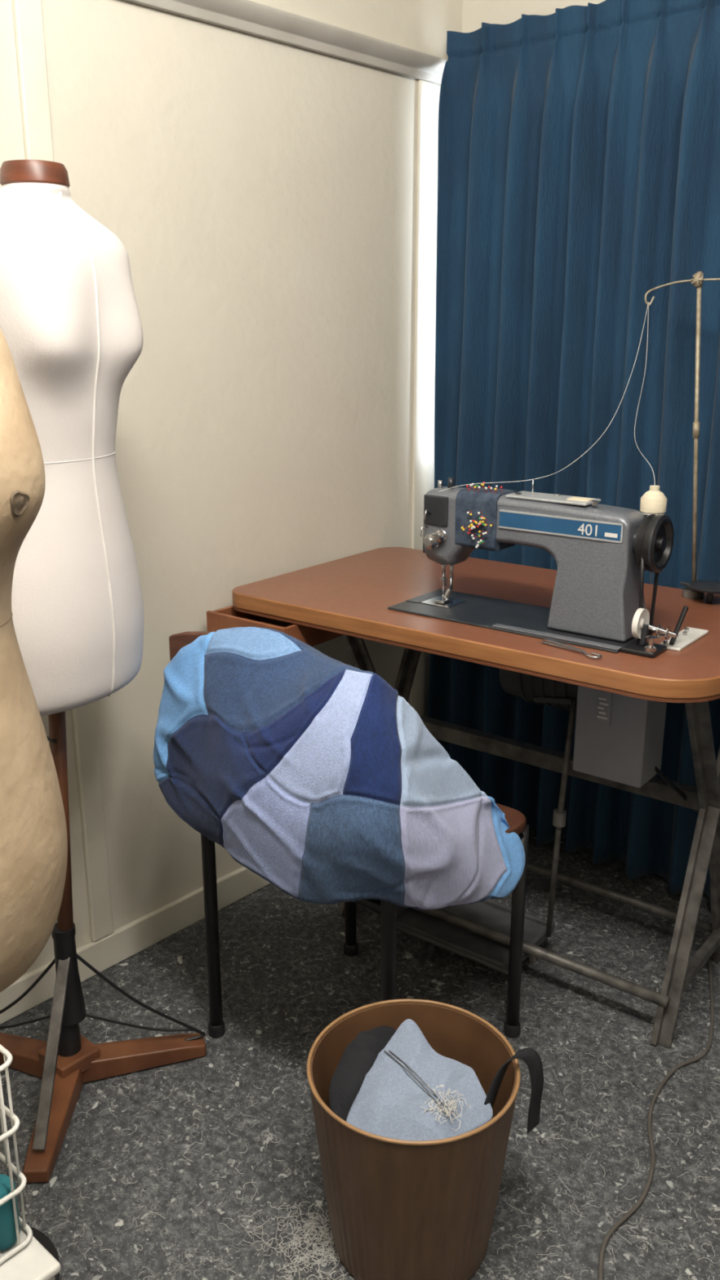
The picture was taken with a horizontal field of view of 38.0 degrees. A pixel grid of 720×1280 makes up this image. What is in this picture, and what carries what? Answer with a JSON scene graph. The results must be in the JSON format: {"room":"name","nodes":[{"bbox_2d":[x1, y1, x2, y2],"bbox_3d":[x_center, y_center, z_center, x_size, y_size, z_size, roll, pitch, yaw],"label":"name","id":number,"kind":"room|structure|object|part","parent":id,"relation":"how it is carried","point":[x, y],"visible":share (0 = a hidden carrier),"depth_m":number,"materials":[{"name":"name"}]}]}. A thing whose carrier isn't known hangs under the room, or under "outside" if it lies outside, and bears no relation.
{"room":"sewing room","nodes":[
{"label":"sewing room","id":0,"kind":"room"},
{"bbox_2d":[0,0,462,975],"bbox_3d":[-0.978,-0.362,1.469,0.100,2.450,3.750,14,22,40],"label":"wall","id":1,"kind":"structure","parent":0,"point":[259,193],"depth_m":2.18,"materials":[{"name":"beige paint"}]},
{"bbox_2d":[12,0,113,942],"bbox_3d":[-0.539,-0.226,1.934,0.013,1.769,0.050,14,22,40],"label":"trim","id":2,"kind":"structure","parent":1,"relation":"attached to","point":[28,15],"depth_m":2.04,"materials":[{"name":"beige paint"}]},
{"bbox_2d":[0,866,270,1024],"bbox_3d":[-0.935,0.786,1.774,0.014,0.075,3.550,14,22,40],"label":"baseboard","id":3,"kind":"structure","parent":1,"relation":"attached to","point":[140,934],"depth_m":2.25,"materials":[{"name":"beige paint"}]},
{"bbox_2d":[123,0,447,85],"bbox_3d":[-0.928,-0.969,1.241,0.032,0.052,3.550,14,22,40],"label":"trim","id":4,"kind":"structure","parent":1,"relation":"attached to","point":[246,16],"depth_m":2.11,"materials":[{"name":"paint"}]},
{"bbox_2d":[408,79,435,715],"bbox_3d":[0.156,-0.450,2.682,0.008,1.769,0.060,14,22,40],"label":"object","id":5,"kind":"structure","parent":1,"relation":"attached to","point":[426,90],"depth_m":2.58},
{"bbox_2d":[0,830,719,1279],"bbox_3d":[0.396,1.188,0.652,3.786,0.050,3.750,14,22,40],"label":"floor","id":6,"kind":"structure","parent":0,"point":[264,933],"depth_m":1.83,"materials":[{"name":"grey carpet"}]},
{"bbox_2d":[0,1225,61,1279],"bbox_3d":[-0.521,0.864,1.138,0.171,0.292,0.370,14,22,40],"label":"storage box","id":7,"kind":"object","parent":6,"relation":"on","point":[33,1261],"visible":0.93,"depth_m":1.17,"materials":[{"name":"white plastic"}]},
{"bbox_2d":[0,1044,32,1264],"bbox_3d":[-0.436,0.572,1.163,0.094,0.246,0.094,14,22,40],"label":"wire basket","id":8,"kind":"object","parent":7,"relation":"on","point":[11,1221],"visible":1,"depth_m":1.18,"materials":[{"name":"white metal"}]},
{"bbox_2d":[0,327,67,1279],"bbox_3d":[-0.527,0.226,1.269,0.290,1.438,0.338,14,22,40],"label":"mannequin","id":9,"kind":"object","parent":6,"relation":"on","point":[33,838],"visible":0.98,"depth_m":1.22,"materials":[{"name":"fabric"}]},
{"bbox_3d":[-0.367,-0.148,1.128,0.007,0.029,0.029,16,22,24],"label":"armhole knob","id":10,"kind":"part","parent":9,"relation":"part of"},
{"bbox_3d":[-0.527,0.891,1.468,0.200,0.050,0.200,14,22,40],"label":"plate","id":11,"kind":"part","parent":9,"relation":"part of","materials":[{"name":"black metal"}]},
{"bbox_2d":[0,159,206,1182],"bbox_3d":[-0.524,0.057,1.691,0.400,1.516,0.406,14,22,40],"label":"mannequin","id":12,"kind":"object","parent":6,"relation":"on","point":[71,326],"visible":0.89,"depth_m":1.51,"materials":[{"name":"white fabric"}]},
{"bbox_3d":[-0.612,0.756,1.915,0.255,0.048,0.056,7,18,21],"label":"leg","id":13,"kind":"part","parent":12,"relation":"part of","materials":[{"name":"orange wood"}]},
{"bbox_3d":[-0.517,0.797,1.777,0.056,0.048,0.276,-1,17,-2],"label":"leg","id":14,"kind":"part","parent":12,"relation":"part of","materials":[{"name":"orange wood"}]},
{"bbox_2d":[51,922,86,1025],"bbox_3d":[-0.511,0.579,1.824,0.052,0.182,0.052,14,22,40],"label":"socket","id":15,"kind":"object","parent":12,"relation":"attached to","point":[66,957],"depth_m":1.80,"materials":[{"name":"black metal"}]},
{"bbox_3d":[-0.521,0.695,1.859,0.044,0.080,0.044,14,22,40],"label":"hub post","id":16,"kind":"part","parent":12,"relation":"part of","materials":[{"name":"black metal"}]},
{"bbox_3d":[-0.420,0.757,1.911,0.273,0.048,0.056,-5,17,-17],"label":"leg","id":17,"kind":"part","parent":12,"relation":"part of","materials":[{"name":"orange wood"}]},
{"bbox_2d":[240,1198,348,1279],"bbox_3d":[-0.062,0.895,1.532,0.186,0.004,0.215,-8,18,-24],"label":"thread","id":18,"kind":"object","parent":6,"relation":"on","point":[320,1227],"visible":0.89,"depth_m":1.54},
{"bbox_2d":[168,631,528,1038],"bbox_3d":[-0.007,0.368,1.900,0.496,0.803,0.412,14,22,39],"label":"chair","id":19,"kind":"object","parent":6,"relation":"on","point":[516,820],"visible":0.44,"depth_m":1.92,"materials":[{"name":"black metal"}]},
{"bbox_3d":[-0.127,0.093,1.719,0.447,0.173,0.059,11,20,32],"label":"backrest","id":20,"kind":"part","parent":19,"relation":"part of","materials":[{"name":"brown wood"}]},
{"bbox_3d":[-0.275,0.391,1.898,0.025,0.760,0.025,0,17,0],"label":"leg","id":21,"kind":"part","parent":19,"relation":"part of","materials":[{"name":"black metal"}]},
{"bbox_3d":[-0.115,0.386,1.760,0.414,0.020,0.020,13,21,37],"label":"seat rail","id":22,"kind":"part","parent":19,"relation":"part of","materials":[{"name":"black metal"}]},
{"bbox_2d":[153,626,524,910],"bbox_3d":[-0.054,0.198,1.775,0.572,0.477,0.462,12,20,34],"label":"fabric","id":23,"kind":"object","parent":19,"relation":"on","point":[313,772],"visible":1,"depth_m":1.58,"materials":[{"name":"blue fabric"}]},
{"bbox_3d":[-0.020,0.467,2.203,0.025,0.440,0.025,0,17,0],"label":"leg","id":24,"kind":"part","parent":19,"relation":"part of","materials":[{"name":"black metal"}]},
{"bbox_3d":[0.045,0.470,1.667,0.025,0.742,0.060,0,17,0],"label":"leg","id":25,"kind":"part","parent":19,"relation":"part of","materials":[{"name":"black metal"}]},
{"bbox_3d":[0.169,0.386,1.760,0.020,0.020,0.360,15,22,41],"label":"seat rail","id":26,"kind":"part","parent":19,"relation":"part of","materials":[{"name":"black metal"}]},
{"bbox_3d":[0.021,0.325,1.881,0.449,0.022,0.381,14,21,38],"label":"seat","id":27,"kind":"part","parent":19,"relation":"part of","materials":[{"name":"brown wood"}]},
{"bbox_3d":[0.292,0.544,1.944,0.025,0.440,0.025,0,17,0],"label":"leg","id":28,"kind":"part","parent":19,"relation":"part of","materials":[{"name":"black metal"}]},
{"bbox_2d":[0,857,719,1279],"bbox_3d":[0.295,0.848,1.693,2.823,0.002,2.847,-9,19,-28],"label":"thread","id":29,"kind":"object","parent":6,"relation":"on","point":[544,857],"visible":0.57,"depth_m":1.74},
{"bbox_2d":[306,999,543,1279],"bbox_3d":[0.075,0.730,1.516,0.300,0.331,0.300,13,21,37],"label":"waste bin","id":30,"kind":"object","parent":6,"relation":"on","point":[413,1100],"visible":1,"depth_m":1.44,"materials":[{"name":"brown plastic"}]},
{"bbox_2d":[206,546,719,1048],"bbox_3d":[0.281,0.293,2.216,1.042,0.775,0.655,12,21,35],"label":"table","id":31,"kind":"object","parent":6,"relation":"on","point":[619,700],"visible":0.7,"depth_m":2.04,"materials":[{"name":"laminate"}]},
{"bbox_3d":[-0.220,-0.068,2.307,0.010,0.052,0.298,12,21,35],"label":"drawer","id":32,"kind":"part","parent":31,"relation":"part of","materials":[{"name":"brown wood"}]},
{"bbox_3d":[-0.232,-0.014,2.131,0.217,0.058,0.010,12,21,35],"label":"drawer","id":33,"kind":"part","parent":31,"relation":"part of","materials":[{"name":"brown wood"}]},
{"bbox_3d":[-0.139,-0.024,2.256,0.213,0.005,0.298,12,21,35],"label":"drawer","id":34,"kind":"part","parent":31,"relation":"part of","materials":[{"name":"brown wood"}]},
{"bbox_3d":[-0.058,-0.032,2.189,0.010,0.052,0.298,12,21,35],"label":"drawer","id":35,"kind":"part","parent":31,"relation":"part of","materials":[{"name":"brown wood"}]},
{"bbox_3d":[0.011,0.399,2.410,0.012,0.460,0.188,12,21,35],"label":"leg","id":36,"kind":"part","parent":31,"relation":"part of","materials":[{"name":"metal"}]},
{"bbox_3d":[0.009,0.062,2.307,0.012,0.311,0.190,12,21,35],"label":"leg","id":37,"kind":"part","parent":31,"relation":"part of","materials":[{"name":"metal"}]},
{"bbox_3d":[0.118,0.021,2.444,0.012,0.309,0.171,12,21,35],"label":"leg","id":38,"kind":"part","parent":31,"relation":"part of","materials":[{"name":"metal"}]},
{"bbox_3d":[0.400,0.061,2.127,0.210,0.144,0.144,12,21,35],"label":"motor","id":39,"kind":"part","parent":31,"relation":"part of","materials":[{"name":"paint"}]},
{"bbox_2d":[387,302,708,657],"bbox_3d":[0.400,-0.333,1.957,0.560,0.577,0.411,12,21,35],"label":"sewing machine","id":40,"kind":"object","parent":31,"relation":"on","point":[602,553],"visible":1,"depth_m":1.85,"materials":[{"name":"grey metal"}]},
{"bbox_3d":[0.128,-0.085,2.109,0.030,0.002,0.080,12,21,35],"label":"slide plate","id":41,"kind":"part","parent":40,"relation":"part of","materials":[{"name":"grey metal"}]},
{"bbox_3d":[0.144,-0.232,2.053,0.006,0.115,0.064,12,21,35],"label":"plate","id":42,"kind":"part","parent":40,"relation":"part of","materials":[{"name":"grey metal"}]},
{"bbox_3d":[0.130,-0.240,1.997,0.018,0.022,0.005,-11,20,-31],"label":"takeup lever","id":43,"kind":"part","parent":40,"relation":"part of","materials":[{"name":"silver metal"}]},
{"bbox_3d":[0.166,-0.076,2.079,0.065,0.002,0.065,12,21,35],"label":"needle plate","id":44,"kind":"part","parent":40,"relation":"part of","materials":[{"name":"silver metal"}]},
{"bbox_3d":[0.175,-0.299,2.008,0.012,0.024,0.012,12,21,35],"label":"presser knob","id":45,"kind":"part","parent":40,"relation":"part of","materials":[{"name":"grey metal"}]},
{"bbox_3d":[0.301,-0.042,1.978,0.480,0.005,0.190,12,21,35],"label":"bed plate","id":46,"kind":"part","parent":40,"relation":"part of","materials":[{"name":"grey metal"}]},
{"bbox_3d":[0.315,-0.278,1.903,0.003,0.031,0.003,12,21,35],"label":"thread post","id":47,"kind":"part","parent":40,"relation":"part of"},
{"bbox_3d":[0.316,-0.154,1.939,0.434,0.228,0.105,12,21,35],"label":"arm and column","id":48,"kind":"part","parent":40,"relation":"part of","materials":[{"name":"grey metal"}]},
{"bbox_3d":[0.344,-0.006,1.845,0.245,0.003,0.017,12,21,35],"label":"bed rail","id":49,"kind":"part","parent":40,"relation":"part of","materials":[{"name":"grey metal"}]},
{"bbox_3d":[0.389,-0.249,1.847,0.040,0.003,0.028,12,21,35],"label":"plate","id":50,"kind":"part","parent":40,"relation":"part of","materials":[{"name":"silver metal"}]},
{"bbox_3d":[0.430,-0.179,1.786,0.023,0.007,0.004,12,21,35],"label":"number plate","id":51,"kind":"part","parent":40,"relation":"part of","materials":[{"name":"white plastic"}]},
{"bbox_3d":[0.446,-0.181,1.775,0.003,0.033,0.008,12,21,35],"label":"arm","id":52,"kind":"part","parent":40,"relation":"part of"},
{"bbox_3d":[0.511,-0.015,1.770,0.048,0.019,0.008,6,18,18],"label":"winder arm","id":53,"kind":"part","parent":40,"relation":"part of","materials":[{"name":"silver metal"}]},
{"bbox_3d":[0.547,-0.025,1.794,0.035,0.065,0.008,-11,20,-33],"label":"winder lever","id":54,"kind":"part","parent":40,"relation":"part of","materials":[{"name":"black metal"}]},
{"bbox_3d":[0.570,-0.002,1.841,0.040,0.006,0.140,12,21,35],"label":"winder plate","id":55,"kind":"part","parent":40,"relation":"part of","materials":[{"name":"white plastic"}]},
{"bbox_3d":[0.388,0.119,2.075,0.020,0.031,0.094,-14,21,-38],"label":"clutch lever","id":56,"kind":"part","parent":31,"relation":"part of","materials":[{"name":"paint"}]},
{"bbox_3d":[0.406,0.371,2.114,0.034,0.526,0.016,3,17,10],"label":"pitman rod","id":57,"kind":"part","parent":31,"relation":"part of","materials":[{"name":"metal"}]},
{"bbox_2d":[541,638,601,658],"bbox_3d":[0.360,0.015,1.779,0.021,0.005,0.125,-12,21,-36],"label":"tweezers","id":58,"kind":"object","parent":31,"relation":"on","point":[555,643],"visible":1,"depth_m":1.78,"materials":[{"name":"silver metal"}]},
{"bbox_3d":[0.348,0.011,1.794,0.008,0.002,0.085,-16,23,-42],"label":"blade","id":59,"kind":"part","parent":58,"relation":"part of","materials":[{"name":"silver metal"}]},
{"bbox_3d":[0.350,0.009,1.795,0.008,0.002,0.085,-12,20,-34],"label":"blade","id":60,"kind":"part","parent":58,"relation":"part of","materials":[{"name":"silver metal"}]},
{"bbox_3d":[0.385,0.025,1.747,0.021,0.004,0.041,-14,22,-39],"label":"handle","id":61,"kind":"part","parent":58,"relation":"part of","materials":[{"name":"silver metal"}]},
{"bbox_2d":[573,685,698,813],"bbox_3d":[0.527,0.179,1.968,0.196,0.331,0.183,14,22,40],"label":"control box","id":62,"kind":"object","parent":31,"relation":"attached to","point":[619,739],"depth_m":1.93,"materials":[{"name":"grey metal"}]},
{"bbox_3d":[0.608,0.530,1.974,0.012,0.460,0.188,12,21,35],"label":"leg","id":63,"kind":"part","parent":31,"relation":"part of","materials":[{"name":"metal"}]},
{"bbox_2d":[644,271,719,604],"bbox_3d":[0.685,-0.381,2.017,0.302,0.630,0.098,12,21,35],"label":"stand","id":64,"kind":"object","parent":31,"relation":"on","point":[694,589],"visible":1,"depth_m":2.06,"materials":[{"name":"metal"}]},
{"bbox_3d":[0.596,-0.666,2.002,0.100,0.049,0.011,1,17,2],"label":"arm","id":65,"kind":"part","parent":64,"relation":"part of","materials":[{"name":"gold metal"}]},
{"bbox_3d":[0.703,-0.675,1.961,0.132,0.009,0.005,9,19,27],"label":"arm","id":66,"kind":"part","parent":64,"relation":"part of","materials":[{"name":"gold metal"}]},
{"bbox_3d":[0.606,0.193,1.871,0.012,0.311,0.190,12,21,35],"label":"leg","id":67,"kind":"part","parent":31,"relation":"part of","materials":[{"name":"metal"}]},
{"bbox_3d":[0.721,0.487,2.117,0.012,0.461,0.193,12,21,35],"label":"leg","id":68,"kind":"part","parent":31,"relation":"part of","materials":[{"name":"metal"}]},
{"bbox_3d":[0.715,0.152,2.009,0.012,0.309,0.171,12,21,35],"label":"leg","id":69,"kind":"part","parent":31,"relation":"part of","materials":[{"name":"metal"}]},
{"bbox_2d":[598,955,714,1279],"bbox_3d":[0.547,0.803,1.829,0.065,0.008,0.949,9,19,27],"label":"power cord","id":70,"kind":"object","parent":6,"relation":"on","point":[627,1215],"visible":1,"depth_m":1.75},
{"bbox_2d":[462,0,605,32],"bbox_3d":[1.613,-0.400,1.595,3.586,2.450,0.100,14,22,40],"label":"wall","id":71,"kind":"structure","parent":0,"point":[474,12],"depth_m":2.41,"materials":[{"name":"beige paint"}]},
{"bbox_3d":[1.078,-1.164,1.740,2.260,0.016,0.016,14,22,40],"label":"rail","id":72,"kind":"object","parent":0,"visible":0},
{"bbox_2d":[427,0,719,907],"bbox_3d":[1.022,-0.263,1.975,2.200,1.929,0.099,14,22,40],"label":"curtain","id":73,"kind":"object","parent":72,"relation":"hanging from","point":[579,146],"visible":0.71,"depth_m":2.34,"materials":[{"name":"blue fabric"}]}
]}

